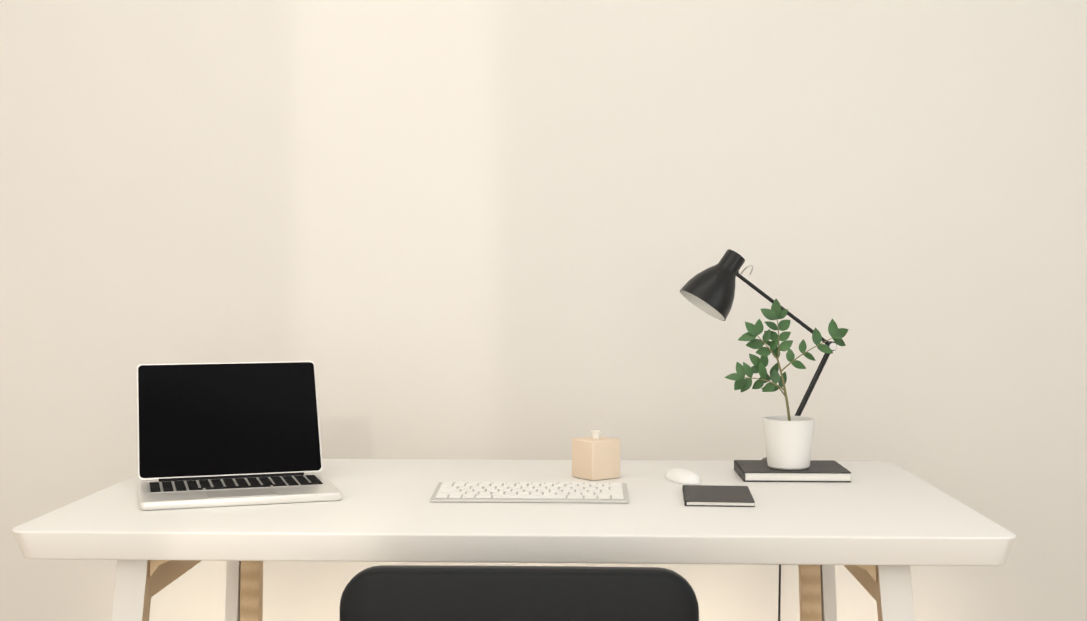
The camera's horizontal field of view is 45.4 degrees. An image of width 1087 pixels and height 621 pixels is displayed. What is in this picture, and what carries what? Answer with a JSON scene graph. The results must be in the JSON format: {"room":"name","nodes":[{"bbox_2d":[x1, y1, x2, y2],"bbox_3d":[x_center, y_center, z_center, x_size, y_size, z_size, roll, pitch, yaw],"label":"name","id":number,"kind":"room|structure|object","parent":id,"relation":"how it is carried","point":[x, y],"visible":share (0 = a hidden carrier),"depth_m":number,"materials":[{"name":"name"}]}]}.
{"room":"office","nodes":[
{"label":"office","id":0,"kind":"room"},
{"bbox_2d":[0,0,1086,620],"bbox_3d":[-0.008,-0.350,2.800,5.040,2.700,0.120,0,1,2],"label":"wall","id":1,"kind":"structure","parent":0,"point":[460,228],"depth_m":2.74,"materials":[{"name":"paint"}]},
{"bbox_3d":[-0.082,1.098,0.622,5.040,0.100,4.540,0,1,2],"label":"floor","id":2,"kind":"structure","parent":0,"visible":0},
{"bbox_2d":[12,459,1015,620],"bbox_3d":[-0.035,0.648,2.007,1.300,0.740,0.720,0,1,2],"label":"desk","id":3,"kind":"object","parent":2,"relation":"on","point":[877,529],"visible":0.85,"depth_m":1.73,"materials":[{"name":"white wood"}]},
{"bbox_2d":[136,361,341,510],"bbox_3d":[-0.474,0.183,1.997,0.286,0.189,0.287,0,1,-18],"label":"laptop","id":4,"kind":"object","parent":3,"relation":"on","point":[227,434],"visible":1,"depth_m":2.07,"materials":[{"name":"silver metal"}]},
{"bbox_2d":[430,482,628,502],"bbox_3d":[-0.019,0.272,1.946,0.290,0.014,0.115,0,1,2],"label":"keyboard","id":5,"kind":"object","parent":3,"relation":"on","point":[564,492],"visible":1,"depth_m":1.93,"materials":[{"name":"grey plastic"}]},
{"bbox_2d":[572,430,619,480],"bbox_3d":[0.086,0.236,2.134,0.058,0.077,0.058,-1,2,-36],"label":"wood block","id":6,"kind":"object","parent":3,"relation":"on","point":[595,456],"visible":1,"depth_m":2.11,"materials":[{"name":"brown wood"}]},
{"bbox_2d":[665,468,701,483],"bbox_3d":[0.226,0.266,2.107,0.049,0.018,0.098,0,1,-14],"label":"mouse","id":7,"kind":"object","parent":3,"relation":"on","point":[682,475],"visible":1,"depth_m":2.08,"materials":[{"name":"white plastic"}]},
{"bbox_2d":[682,485,754,506],"bbox_3d":[0.259,0.275,1.931,0.100,0.007,0.148,0,1,5],"label":"notebook","id":8,"kind":"object","parent":3,"relation":"on","point":[714,495],"visible":0.98,"depth_m":1.90,"materials":[{"name":"grey paper"}]},
{"bbox_2d":[680,249,836,620],"bbox_3d":[0.377,0.450,2.337,0.274,1.117,0.227,0,1,2],"label":"desk lamp","id":9,"kind":"object","parent":3,"relation":"on","point":[710,291],"visible":0.73,"depth_m":2.25,"materials":[{"name":"black metal"}]},
{"bbox_2d":[734,460,850,481],"bbox_3d":[0.410,0.266,2.154,0.172,0.016,0.140,0,1,2],"label":"book","id":10,"kind":"object","parent":3,"relation":"on","point":[815,471],"visible":0.98,"depth_m":2.09,"materials":[{"name":"grey paper"}]},
{"bbox_2d":[724,299,847,469],"bbox_3d":[0.399,0.119,2.129,0.207,0.278,0.090,0,1,2],"label":"potted plant","id":11,"kind":"object","parent":10,"relation":"on","point":[788,441],"visible":1,"depth_m":2.12,"materials":[{"name":"green plant"}]},
{"bbox_2d":[340,565,698,620],"bbox_3d":[-0.020,0.653,1.654,0.468,0.750,0.461,0,1,2],"label":"chair","id":12,"kind":"object","parent":2,"relation":"on","point":[464,593],"visible":1,"depth_m":1.42,"materials":[{"name":"black plastic"}]}
]}

